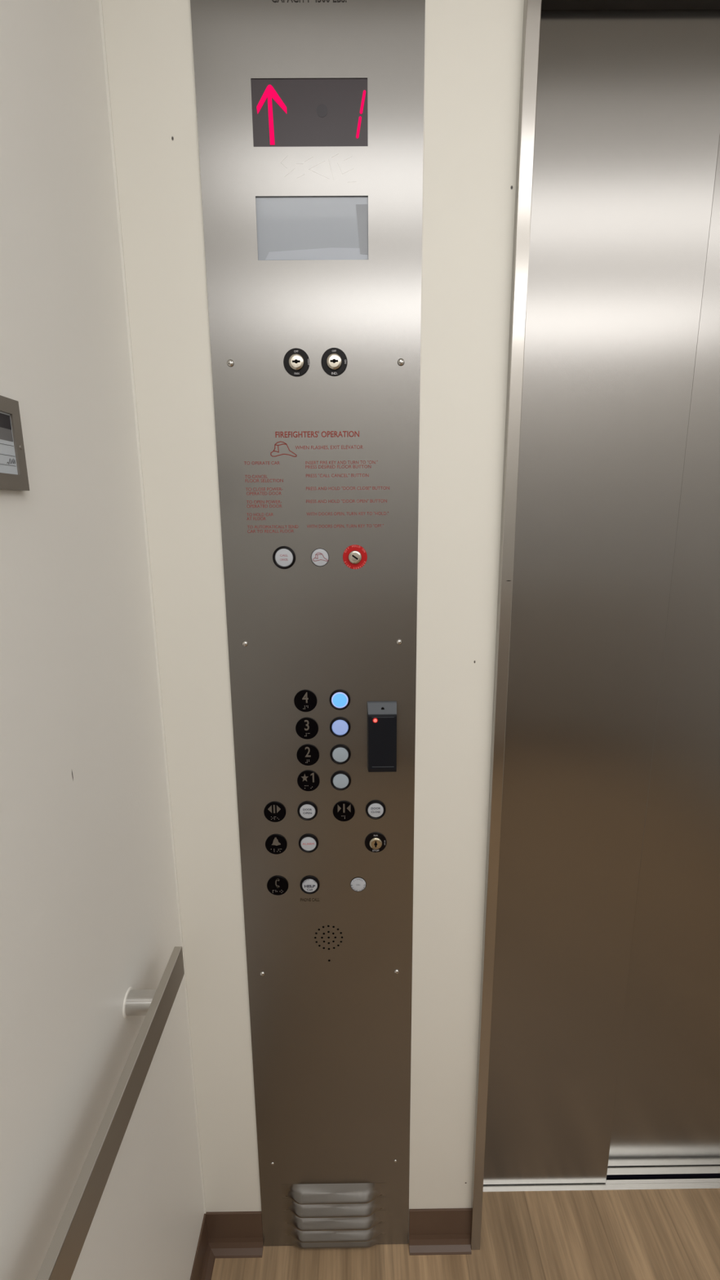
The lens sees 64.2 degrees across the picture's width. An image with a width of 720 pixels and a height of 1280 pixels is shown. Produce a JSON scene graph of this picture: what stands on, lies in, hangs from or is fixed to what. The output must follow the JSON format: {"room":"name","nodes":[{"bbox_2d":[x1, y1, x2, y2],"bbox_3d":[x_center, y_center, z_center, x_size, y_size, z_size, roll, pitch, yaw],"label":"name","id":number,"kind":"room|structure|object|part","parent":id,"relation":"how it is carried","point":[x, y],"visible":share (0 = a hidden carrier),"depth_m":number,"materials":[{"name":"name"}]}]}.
{"room":"elevator interior","nodes":[
{"label":"elevator interior","id":0,"kind":"room"},
{"bbox_2d":[0,0,204,1279],"bbox_3d":[-0.381,0.339,-0.267,0.120,2.460,2.670,-1,12,0],"label":"wall","id":1,"kind":"structure","parent":0,"point":[89,909],"depth_m":0.66,"materials":[{"name":"beige paint"}]},
{"bbox_2d":[0,395,29,490],"bbox_3d":[-0.326,-0.171,0.485,0.009,0.082,0.137,-1,12,0],"label":"frame","id":2,"kind":"object","parent":1,"relation":"attached to","point":[13,467],"visible":1,"depth_m":0.53,"materials":[{"name":"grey metal"}]},
{"bbox_2d":[35,946,184,1279],"bbox_3d":[-0.291,0.731,-0.192,0.054,0.050,2.207,-1,12,0],"label":"handrail","id":3,"kind":"object","parent":1,"relation":"attached to","point":[62,1255],"visible":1,"depth_m":0.64,"materials":[{"name":"silver metal"}]},
{"bbox_3d":[-0.304,0.509,0.806,0.043,0.032,0.032,-1,12,0],"label":"post","id":4,"kind":"part","parent":3,"relation":"part of","materials":[{"name":"silver metal"}]},
{"bbox_2d":[190,1213,215,1279],"bbox_3d":[-0.301,1.491,-0.001,0.022,0.092,2.453,-1,12,0],"label":"baseboard","id":5,"kind":"structure","parent":1,"relation":"attached to","point":[204,1260],"depth_m":1.16,"materials":[{"name":"brown plastic"}]},
{"bbox_2d":[102,0,524,1242],"bbox_3d":[0.807,0.051,0.991,2.276,2.460,0.087,-1,12,0],"label":"wall","id":6,"kind":"structure","parent":0,"point":[473,47],"depth_m":0.89,"materials":[{"name":"beige paint"}]},
{"bbox_2d":[98,0,206,1213],"bbox_3d":[-0.329,0.026,0.931,0.004,2.367,0.003,-1,12,0],"label":"trim","id":7,"kind":"structure","parent":6,"relation":"attached to","point":[100,6],"depth_m":0.89,"materials":[{"name":"white metal"}]},
{"bbox_2d":[205,1211,263,1257],"bbox_3d":[-0.262,1.229,1.187,0.118,0.092,0.022,-1,12,0],"label":"baseboard","id":8,"kind":"structure","parent":6,"relation":"attached to","point":[231,1234],"depth_m":1.19,"materials":[{"name":"brown plastic"}]},
{"bbox_2d":[190,0,425,1248],"bbox_3d":[-0.060,0.148,0.979,0.304,2.289,0.080,-1,12,0],"label":"control panel","id":9,"kind":"object","parent":6,"relation":"attached to","point":[310,113],"visible":1,"depth_m":0.89,"materials":[{"name":"metal"}]},
{"bbox_3d":[-0.147,0.296,0.989,0.038,0.038,0.002,-1,12,0],"label":"tactile plate","id":10,"kind":"part","parent":9,"relation":"part of","materials":[{"name":"black plastic"}]},
{"bbox_3d":[-0.146,0.357,1.002,0.038,0.038,0.002,-1,12,0],"label":"tactile plate","id":11,"kind":"part","parent":9,"relation":"part of","materials":[{"name":"black plastic"}]},
{"bbox_3d":[-0.146,0.436,1.020,0.038,0.038,0.002,-1,12,0],"label":"tactile plate","id":12,"kind":"part","parent":9,"relation":"part of","materials":[{"name":"black plastic"}]},
{"bbox_2d":[283,347,309,376],"bbox_3d":[-0.092,-0.404,0.835,0.038,0.038,0.002,-1,12,0],"label":"switch","id":13,"kind":"object","parent":9,"relation":"attached to","point":[295,360],"depth_m":0.83,"materials":[{"name":"grey"}]},
{"bbox_3d":[-0.090,0.101,0.946,0.038,0.038,0.002,-1,12,0],"label":"tactile plate","id":14,"kind":"part","parent":9,"relation":"part of","materials":[{"name":"black plastic"}]},
{"bbox_3d":[-0.088,0.147,0.957,0.038,0.038,0.002,-1,12,0],"label":"tactile plate","id":15,"kind":"part","parent":9,"relation":"part of","materials":[{"name":"black plastic"}]},
{"bbox_3d":[-0.088,0.194,0.967,0.038,0.038,0.002,-1,12,0],"label":"tactile plate","id":16,"kind":"part","parent":9,"relation":"part of","materials":[{"name":"black plastic"}]},
{"bbox_3d":[-0.088,0.240,0.977,0.038,0.038,0.002,-1,12,0],"label":"tactile plate","id":17,"kind":"part","parent":9,"relation":"part of","materials":[{"name":"black plastic"}]},
{"bbox_2d":[311,548,328,566],"bbox_3d":[-0.062,-0.129,0.896,0.028,0.028,0.002,-1,12,0],"label":"lamp","id":18,"kind":"object","parent":9,"relation":"attached to","point":[319,557],"depth_m":0.90,"materials":[{"name":"grey plastic"}]},
{"bbox_2d":[320,347,347,376],"bbox_3d":[-0.037,-0.405,0.836,0.038,0.038,0.002,-1,12,0],"label":"switch","id":19,"kind":"object","parent":9,"relation":"attached to","point":[334,361],"depth_m":0.83,"materials":[{"name":"grey"}]},
{"bbox_3d":[-0.028,0.295,0.990,0.038,0.038,0.002,-1,12,0],"label":"tactile plate","id":20,"kind":"part","parent":9,"relation":"part of","materials":[{"name":"black plastic"}]},
{"bbox_2d":[342,544,367,568],"bbox_3d":[-0.008,-0.130,0.896,0.038,0.038,0.002,-1,12,0],"label":"switch","id":21,"kind":"object","parent":9,"relation":"attached to","point":[354,556],"depth_m":0.89,"materials":[{"name":"red metal"}]},
{"bbox_2d":[350,877,366,892],"bbox_3d":[-0.003,0.435,1.021,0.029,0.029,0.002,-1,12,0],"label":"lamp","id":22,"kind":"object","parent":9,"relation":"attached to","point":[357,884],"depth_m":1.02,"materials":[{"name":"grey plastic"}]},
{"bbox_2d":[364,832,386,852],"bbox_3d":[0.027,0.354,1.003,0.038,0.038,0.002,-1,12,0],"label":"switch","id":23,"kind":"object","parent":9,"relation":"attached to","point":[374,842],"depth_m":1.00,"materials":[{"name":"grey"}]},
{"bbox_2d":[367,701,396,772],"bbox_3d":[0.036,0.162,0.953,0.049,0.120,0.017,-1,12,0],"label":"card reader","id":24,"kind":"object","parent":9,"relation":"attached to","point":[381,715],"visible":1,"depth_m":0.95,"materials":[{"name":"black plastic"}]},
{"bbox_2d":[373,717,377,723],"bbox_3d":[0.025,0.132,0.940,0.008,0.008,0.002,-1,12,0],"label":"light","id":25,"kind":"object","parent":24,"relation":"attached to","point":[375,719],"depth_m":0.94,"materials":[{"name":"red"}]},
{"bbox_2d":[408,0,426,1197],"bbox_3d":[0.093,0.107,0.952,0.002,2.180,0.002,-1,12,0],"label":"trim","id":26,"kind":"structure","parent":6,"relation":"attached to","point":[425,0],"depth_m":0.90,"materials":[{"name":"white metal"}]},
{"bbox_2d":[408,1208,471,1255],"bbox_3d":[0.166,1.225,1.189,0.128,0.092,0.022,-1,12,0],"label":"baseboard","id":27,"kind":"structure","parent":6,"relation":"attached to","point":[434,1231],"depth_m":1.20,"materials":[{"name":"brown plastic"}]},
{"bbox_2d":[470,0,542,1249],"bbox_3d":[0.231,0.136,1.003,0.020,2.300,0.112,-1,12,0],"label":"trim","id":28,"kind":"structure","parent":6,"relation":"attached to","point":[532,8],"depth_m":0.89,"materials":[{"name":"metal"}]},
{"bbox_2d":[483,8,719,1184],"bbox_3d":[0.387,0.136,1.078,0.332,2.259,0.024,-1,12,0],"label":"door","id":29,"kind":"structure","parent":6,"relation":"in","point":[627,136],"depth_m":0.99,"materials":[{"name":"metal"}]},
{"bbox_2d":[483,1164,719,1191],"bbox_3d":[0.854,1.240,1.355,1.300,0.021,0.108,-1,12,0],"label":"door sill","id":30,"kind":"structure","parent":6,"relation":"attached to","point":[672,1171],"depth_m":1.31,"materials":[{"name":"silver metal"}]},
{"bbox_2d":[541,0,719,9],"bbox_3d":[0.841,-1.061,0.897,1.222,0.248,0.212,-1,12,0],"label":"trim","id":31,"kind":"structure","parent":6,"relation":"attached to","point":[545,4],"depth_m":0.83,"materials":[{"name":"grey metal"}]},
{"bbox_2d":[606,1177,719,1179],"bbox_3d":[0.854,1.248,1.327,1.300,0.002,0.010,-1,12,0],"label":"trim","id":32,"kind":"structure","parent":6,"relation":"attached to","point":[696,1177],"depth_m":1.33,"materials":[{"name":"black"}]},
{"bbox_2d":[608,139,719,1166],"bbox_3d":[0.688,0.126,1.113,0.326,2.259,0.024,-1,12,0],"label":"door","id":33,"kind":"structure","parent":6,"relation":"in","point":[667,1107],"depth_m":1.17,"materials":[{"name":"metal"}]},
{"bbox_2d":[211,1188,719,1279],"bbox_3d":[0.827,1.568,0.009,2.516,0.080,2.662,-1,12,0],"label":"floor","id":34,"kind":"structure","parent":0,"point":[644,1234],"depth_m":1.20,"materials":[{"name":"brown wood"}]}
]}

